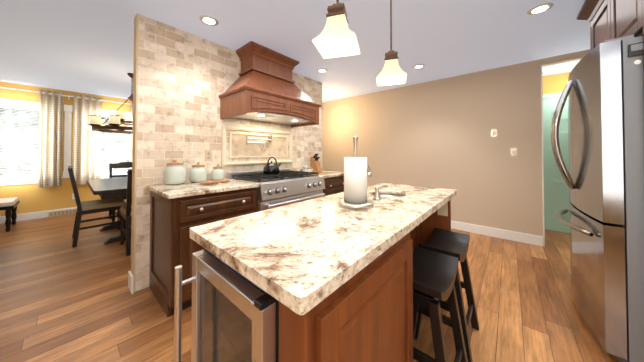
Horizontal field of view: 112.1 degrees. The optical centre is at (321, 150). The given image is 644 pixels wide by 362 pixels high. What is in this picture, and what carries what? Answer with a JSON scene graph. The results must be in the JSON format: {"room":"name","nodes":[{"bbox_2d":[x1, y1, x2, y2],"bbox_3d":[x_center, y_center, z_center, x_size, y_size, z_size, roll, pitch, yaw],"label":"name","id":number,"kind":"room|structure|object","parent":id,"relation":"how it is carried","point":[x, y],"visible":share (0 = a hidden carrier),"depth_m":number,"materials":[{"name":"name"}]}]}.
{"room":"kitchen","nodes":[
{"label":"kitchen","id":0,"kind":"room"},
{"bbox_2d":[0,81,131,215],"bbox_3d":[-3.703,0.070,5.724,0.100,2.400,6.300,-1,-1,41],"label":"wall","id":1,"kind":"structure","parent":0,"point":[33,198],"depth_m":4.02,"materials":[{"name":"yellow paint"}]},
{"bbox_2d":[0,98,38,185],"bbox_3d":[-5.390,-0.137,3.735,0.149,1.475,1.070,-1,-1,41],"label":"window","id":2,"kind":"structure","parent":1,"relation":"in","point":[10,107],"depth_m":3.79,"materials":[{"name":"white"}]},
{"bbox_2d":[0,207,76,223],"bbox_3d":[-4.032,1.200,5.238,0.016,0.125,5.160,-1,-1,41],"label":"baseboard","id":3,"kind":"structure","parent":1,"relation":"attached to","point":[41,214],"depth_m":3.88,"materials":[{"name":"white wood"}]},
{"bbox_2d":[48,208,76,216],"bbox_3d":[-4.868,1.197,4.229,0.035,0.098,0.580,-1,-1,41],"label":"air vent register","id":4,"kind":"object","parent":3,"relation":"attached to","point":[61,212],"visible":0.54,"depth_m":4.12,"materials":[{"name":"beige metal"}]},
{"bbox_2d":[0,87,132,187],"bbox_3d":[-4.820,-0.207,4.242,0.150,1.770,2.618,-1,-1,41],"label":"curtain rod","id":5,"kind":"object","parent":1,"relation":"attached to","point":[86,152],"visible":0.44,"depth_m":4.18,"materials":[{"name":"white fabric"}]},
{"bbox_2d":[38,89,63,187],"bbox_3d":[-4.996,-0.211,3.998,0.098,1.770,0.290,-1,-1,41],"label":"curtain","id":6,"kind":"object","parent":5,"relation":"hanging from","point":[51,103],"depth_m":4.00,"materials":[{"name":"beige fabric"}]},
{"bbox_2d":[73,94,101,184],"bbox_3d":[-4.696,-0.206,4.346,0.098,1.770,0.390,-1,-1,41],"label":"curtain","id":7,"kind":"object","parent":5,"relation":"hanging from","point":[86,142],"depth_m":4.34,"materials":[{"name":"beige fabric"}]},
{"bbox_2d":[129,102,132,168],"bbox_3d":[-4.128,-0.196,5.003,0.098,1.770,0.464,-1,-1,41],"label":"curtain","id":8,"kind":"object","parent":5,"relation":"hanging from","point":[131,107],"depth_m":4.83,"materials":[{"name":"white fabric"}]},
{"bbox_2d":[62,105,72,177],"bbox_3d":[-4.927,-0.168,4.195,0.050,1.410,0.228,-1,-1,41],"label":"trim","id":9,"kind":"structure","parent":1,"relation":"attached to","point":[68,109],"depth_m":4.19,"materials":[{"name":"white"}]},
{"bbox_2d":[101,109,129,178],"bbox_3d":[-4.540,-0.123,4.719,0.149,1.475,1.070,-1,-1,41],"label":"window","id":10,"kind":"structure","parent":1,"relation":"in","point":[113,145],"depth_m":4.71,"materials":[{"name":"white"}]},
{"bbox_2d":[135,14,321,291],"bbox_3d":[-0.847,0.027,2.835,0.120,2.400,2.440,-1,-1,41],"label":"brick wall","id":11,"kind":"structure","parent":0,"point":[185,79],"depth_m":2.13,"materials":[{"name":"stone"}]},
{"bbox_2d":[131,13,138,291],"bbox_3d":[-1.648,0.014,1.907,0.128,2.400,0.012,-1,-1,41],"label":"wall cap","id":12,"kind":"object","parent":11,"relation":"attached to","point":[134,158],"visible":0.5,"depth_m":1.86,"materials":[{"name":"beige"}]},
{"bbox_2d":[205,150,211,160],"bbox_3d":[-1.210,0.059,2.315,0.008,0.116,0.072,-1,-1,41],"label":"electrical outlet","id":13,"kind":"object","parent":11,"relation":"attached to","point":[208,155],"visible":1,"depth_m":2.31,"materials":[{"name":"beige plastic"}]},
{"bbox_2d":[221,125,292,165],"bbox_3d":[-0.774,-0.046,2.800,0.036,0.455,1.030,-1,-1,41],"label":"frame","id":14,"kind":"object","parent":11,"relation":"attached to","point":[236,149],"visible":1,"depth_m":2.70,"materials":[{"name":"beige"}]},
{"bbox_2d":[246,133,272,149],"bbox_3d":[-0.769,-0.108,2.728,0.113,0.223,0.403,-1,-1,41],"label":"pot filler","id":15,"kind":"object","parent":11,"relation":"attached to","point":[269,139],"visible":0.98,"depth_m":2.70,"materials":[{"name":"silver metal"}]},
{"bbox_2d":[218,41,321,127],"bbox_3d":[-0.576,-0.757,2.639,0.557,0.833,1.107,-1,-1,41],"label":"range hood","id":16,"kind":"object","parent":11,"relation":"attached to","point":[263,87],"visible":1,"depth_m":2.47,"materials":[{"name":"brown wood"}]},
{"bbox_2d":[297,150,300,157],"bbox_3d":[-0.347,0.064,3.314,0.008,0.116,0.072,-1,-1,41],"label":"electrical outlet","id":17,"kind":"object","parent":11,"relation":"attached to","point":[298,153],"visible":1,"depth_m":3.30,"materials":[{"name":"beige plastic"}]},
{"bbox_2d":[0,0,589,102],"bbox_3d":[-0.770,-1.198,3.209,8.050,0.060,6.500,-1,-1,41],"label":"ceiling","id":18,"kind":"structure","parent":0,"point":[84,46],"depth_m":2.24,"materials":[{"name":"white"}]},
{"bbox_2d":[88,73,132,133],"bbox_3d":[-2.909,-0.719,3.319,0.905,0.890,0.908,-1,-1,41],"label":"chandelier","id":19,"kind":"object","parent":18,"relation":"hanging from","point":[118,121],"visible":0.69,"depth_m":2.99,"materials":[{"name":"brown metal"}]},
{"bbox_2d":[199,15,218,25],"bbox_3d":[-1.031,-1.180,1.981,0.156,0.010,0.156,-1,-1,41],"label":"recessed light","id":20,"kind":"object","parent":18,"relation":"in","point":[208,20],"visible":1,"depth_m":1.98,"materials":[{"name":"white"}]},
{"bbox_2d":[317,68,326,72],"bbox_3d":[0.001,-1.163,3.177,0.156,0.010,0.156,-1,-1,41],"label":"recessed light","id":21,"kind":"object","parent":18,"relation":"in","point":[321,70],"visible":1,"depth_m":3.17,"materials":[{"name":"white"}]},
{"bbox_2d":[312,0,359,58],"bbox_3d":[0.073,-0.839,1.022,0.188,0.718,0.188,0,-1,17],"label":"pendant light","id":22,"kind":"object","parent":18,"relation":"hanging from","point":[336,37],"visible":1,"depth_m":0.99,"materials":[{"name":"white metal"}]},
{"bbox_2d":[376,0,406,85],"bbox_3d":[0.472,-0.832,1.483,0.188,0.718,0.188,0,-1,17],"label":"pendant light","id":23,"kind":"object","parent":18,"relation":"hanging from","point":[392,73],"visible":1,"depth_m":1.45,"materials":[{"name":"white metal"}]},
{"bbox_2d":[413,64,424,68],"bbox_3d":[1.352,-1.165,3.027,0.156,0.010,0.156,-1,-1,41],"label":"recessed light","id":24,"kind":"object","parent":18,"relation":"in","point":[418,66],"visible":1,"depth_m":3.02,"materials":[{"name":"white"}]},
{"bbox_2d":[527,2,552,14],"bbox_3d":[1.830,-1.183,1.822,0.156,0.010,0.156,-1,-1,41],"label":"recessed light","id":25,"kind":"object","parent":18,"relation":"in","point":[539,8],"visible":1,"depth_m":1.81,"materials":[{"name":"white"}]},
{"bbox_2d":[0,210,617,361],"bbox_3d":[-0.770,1.262,3.173,8.050,0.060,6.500,-1,-1,41],"label":"floor","id":26,"kind":"structure","parent":0,"point":[62,299],"depth_m":1.69,"materials":[{"name":"brown wood"}]},
{"bbox_2d":[0,197,19,231],"bbox_3d":[-5.107,1.007,3.243,0.600,0.448,0.630,-1,-1,41],"label":"bench","id":27,"kind":"object","parent":26,"relation":"on","point":[8,206],"visible":1,"depth_m":3.29,"materials":[{"name":"brown wood"}]},
{"bbox_2d":[68,165,125,246],"bbox_3d":[-3.159,0.719,3.055,0.487,1.020,0.560,-1,-1,41],"label":"chair","id":28,"kind":"object","parent":26,"relation":"on","point":[92,206],"visible":0.77,"depth_m":2.91,"materials":[{"name":"brown wood"}]},
{"bbox_2d":[87,177,131,244],"bbox_3d":[-2.847,0.854,3.361,1.670,0.758,1.040,-1,-1,41],"label":"dining table","id":29,"kind":"object","parent":26,"relation":"on","point":[107,188],"visible":0.33,"depth_m":2.86,"materials":[{"name":"black wood"}]},
{"bbox_2d":[109,162,131,221],"bbox_3d":[-3.529,0.732,3.952,0.560,1.020,0.487,-1,-1,41],"label":"chair","id":30,"kind":"object","parent":26,"relation":"on","point":[120,165],"visible":0.12,"depth_m":3.99,"materials":[{"name":"brown wood"}]},
{"bbox_2d":[119,169,131,255],"bbox_3d":[-2.267,0.715,2.822,0.560,1.020,0.487,-1,-1,41],"label":"chair","id":31,"kind":"object","parent":26,"relation":"on","point":[126,212],"visible":0.33,"depth_m":2.52,"materials":[{"name":"brown wood"}]},
{"bbox_2d":[149,187,256,316],"bbox_3d":[-1.052,0.778,1.967,0.686,0.868,0.688,-1,-1,41],"label":"base cabinet","id":32,"kind":"object","parent":26,"relation":"on","point":[173,244],"visible":0.56,"depth_m":1.66,"materials":[{"name":"brown wood"}]},
{"bbox_2d":[146,178,259,198],"bbox_3d":[-1.066,0.326,1.967,0.673,0.034,0.717,-1,-1,41],"label":"countertop","id":33,"kind":"structure","parent":32,"relation":"on","point":[187,188],"depth_m":1.78,"materials":[{"name":"stone"}]},
{"bbox_2d":[164,160,185,184],"bbox_3d":[-1.345,0.199,1.987,0.170,0.220,0.170,-1,-1,41],"label":"canister","id":34,"kind":"object","parent":33,"relation":"on","point":[175,172],"visible":1,"depth_m":1.93,"materials":[{"name":"grey ceramic"}]},
{"bbox_2d":[190,162,206,181],"bbox_3d":[-1.222,0.214,2.145,0.146,0.193,0.146,-1,-1,41],"label":"canister","id":35,"kind":"object","parent":33,"relation":"on","point":[198,172],"visible":1,"depth_m":2.09,"materials":[{"name":"grey ceramic"}]},
{"bbox_2d":[199,180,229,183],"bbox_3d":[-0.995,0.296,2.020,0.074,0.026,0.280,-1,-1,41],"label":"board","id":36,"kind":"object","parent":33,"relation":"on","point":[210,182],"visible":0.98,"depth_m":2.00,"materials":[{"name":"brown wood"}]},
{"bbox_2d":[211,164,223,179],"bbox_3d":[-1.106,0.231,2.302,0.124,0.165,0.124,-1,-1,41],"label":"canister","id":37,"kind":"object","parent":33,"relation":"on","point":[217,172],"visible":1,"depth_m":2.26,"materials":[{"name":"grey ceramic"}]},
{"bbox_2d":[227,168,324,211],"bbox_3d":[-0.507,0.740,2.557,0.739,0.964,0.910,-1,-1,41],"label":"range","id":38,"kind":"object","parent":26,"relation":"on","point":[284,187],"visible":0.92,"depth_m":2.32,"materials":[{"name":"silver metal"}]},
{"bbox_2d":[263,157,280,173],"bbox_3d":[-0.587,0.180,2.598,0.192,0.203,0.238,-1,-1,41],"label":"kettle","id":39,"kind":"object","parent":38,"relation":"on","point":[271,168],"visible":1,"depth_m":2.52,"materials":[{"name":"black"}]},
{"bbox_2d":[174,195,455,361],"bbox_3d":[0.247,0.768,1.190,0.571,0.870,1.682,-1,-1,41],"label":"kitchen island","id":40,"kind":"object","parent":26,"relation":"on","point":[368,317],"depth_m":0.64,"materials":[{"name":"wood"}]},
{"bbox_2d":[189,183,456,310],"bbox_3d":[0.269,0.315,1.238,0.610,0.032,1.650,-1,-1,41],"label":"island countertop","id":41,"kind":"structure","parent":40,"relation":"on","point":[299,251],"depth_m":0.73,"materials":[{"name":"beige stone"}]},
{"bbox_2d":[338,136,372,208],"bbox_3d":[0.182,0.110,1.179,0.190,0.373,0.190,-1,-1,41],"label":"paper towel","id":42,"kind":"object","parent":41,"relation":"on","point":[355,182],"visible":1,"depth_m":1.12,"materials":[{"name":"white paper"}]},
{"bbox_2d":[367,164,387,199],"bbox_3d":[0.300,0.188,1.368,0.186,0.224,0.199,-1,-1,41],"label":"faucet","id":43,"kind":"object","parent":41,"relation":"on","point":[377,194],"visible":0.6,"depth_m":1.31,"materials":[{"name":"silver metal"}]},
{"bbox_2d":[374,191,397,198],"bbox_3d":[0.461,0.403,1.528,0.278,0.159,0.278,-1,-1,41],"label":"sink","id":44,"kind":"object","parent":41,"relation":"in","point":[380,192],"depth_m":1.65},
{"bbox_2d":[322,176,343,196],"bbox_3d":[-0.041,0.796,3.137,0.686,0.868,0.572,-1,-1,41],"label":"base cabinet","id":45,"kind":"object","parent":26,"relation":"on","point":[334,185],"visible":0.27,"depth_m":2.91,"materials":[{"name":"brown wood"}]},
{"bbox_2d":[311,171,343,177],"bbox_3d":[-0.036,0.344,3.159,0.673,0.034,0.602,-1,-1,41],"label":"countertop","id":46,"kind":"structure","parent":45,"relation":"on","point":[326,174],"depth_m":3.01,"materials":[{"name":"stone"}]},
{"bbox_2d":[300,165,312,171],"bbox_3d":[-0.229,0.276,3.209,0.187,0.102,0.190,-1,-1,41],"label":"glass jar","id":47,"kind":"object","parent":46,"relation":"on","point":[306,168],"visible":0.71,"depth_m":3.14,"materials":[{"name":"white"}]},
{"bbox_2d":[311,153,321,170],"bbox_3d":[-0.086,0.191,3.431,0.169,0.278,0.100,-1,-1,41],"label":"knife block","id":48,"kind":"object","parent":46,"relation":"on","point":[315,165],"visible":0.96,"depth_m":3.41,"materials":[{"name":"brown wood"}]},
{"bbox_2d":[413,246,467,361],"bbox_3d":[0.533,0.893,1.108,0.329,0.613,0.390,-1,-1,41],"label":"stool","id":49,"kind":"object","parent":26,"relation":"on","point":[434,274],"visible":0.71,"depth_m":1.10,"materials":[{"name":"brown wood"}]},
{"bbox_2d":[415,228,478,361],"bbox_3d":[0.821,0.898,1.441,0.329,0.613,0.390,-1,-1,41],"label":"stool","id":50,"kind":"object","parent":26,"relation":"on","point":[451,243],"visible":0.52,"depth_m":1.44,"materials":[{"name":"brown wood"}]},
{"bbox_2d":[551,0,643,361],"bbox_3d":[2.132,0.006,1.325,1.007,2.398,1.101,-1,-1,41],"label":"refrigerator","id":51,"kind":"object","parent":26,"relation":"on","point":[603,93],"visible":1,"depth_m":1.21,"materials":[{"name":"grey metal"}]},
{"bbox_2d":[322,49,590,236],"bbox_3d":[0.627,0.055,4.732,7.750,2.400,0.100,-1,-1,41],"label":"wall","id":52,"kind":"structure","parent":0,"point":[435,134],"depth_m":3.33,"materials":[{"name":"beige paint"}]},
{"bbox_2d":[491,129,496,136],"bbox_3d":[2.446,-0.239,3.087,0.072,0.116,0.018,-1,-1,41],"label":"light switch","id":53,"kind":"object","parent":52,"relation":"attached to","point":[493,132],"visible":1,"depth_m":3.08,"materials":[{"name":"white plastic"}]},
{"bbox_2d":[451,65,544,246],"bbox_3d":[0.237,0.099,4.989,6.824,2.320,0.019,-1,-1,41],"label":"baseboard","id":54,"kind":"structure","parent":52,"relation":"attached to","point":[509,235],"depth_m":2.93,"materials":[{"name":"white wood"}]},
{"bbox_2d":[510,148,516,155],"bbox_3d":[2.605,0.029,2.946,0.072,0.116,0.018,-1,-1,41],"label":"light switch","id":55,"kind":"object","parent":52,"relation":"attached to","point":[513,151],"visible":1,"depth_m":2.95,"materials":[{"name":"white plastic"}]},
{"bbox_2d":[542,72,569,93],"bbox_3d":[3.291,0.039,3.648,2.300,2.400,0.100,-1,-1,41],"label":"wall","id":56,"kind":"structure","parent":0,"point":[556,83],"depth_m":3.34,"materials":[{"name":"yellow paint"}]},
{"bbox_2d":[543,92,569,232],"bbox_3d":[3.733,0.177,3.110,0.950,2.100,0.128,-1,-1,41],"label":"hall door","id":57,"kind":"structure","parent":56,"relation":"in","point":[556,194],"depth_m":3.31,"materials":[{"name":"teal"}]},
{"label":"outside","id":58,"kind":"structure","parent":0,"visible":0},
{"bbox_2d":[0,107,129,174],"bbox_3d":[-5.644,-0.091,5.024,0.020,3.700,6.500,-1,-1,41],"label":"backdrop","id":59,"kind":"structure","parent":58,"point":[122,148],"depth_m":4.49,"materials":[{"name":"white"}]}
]}

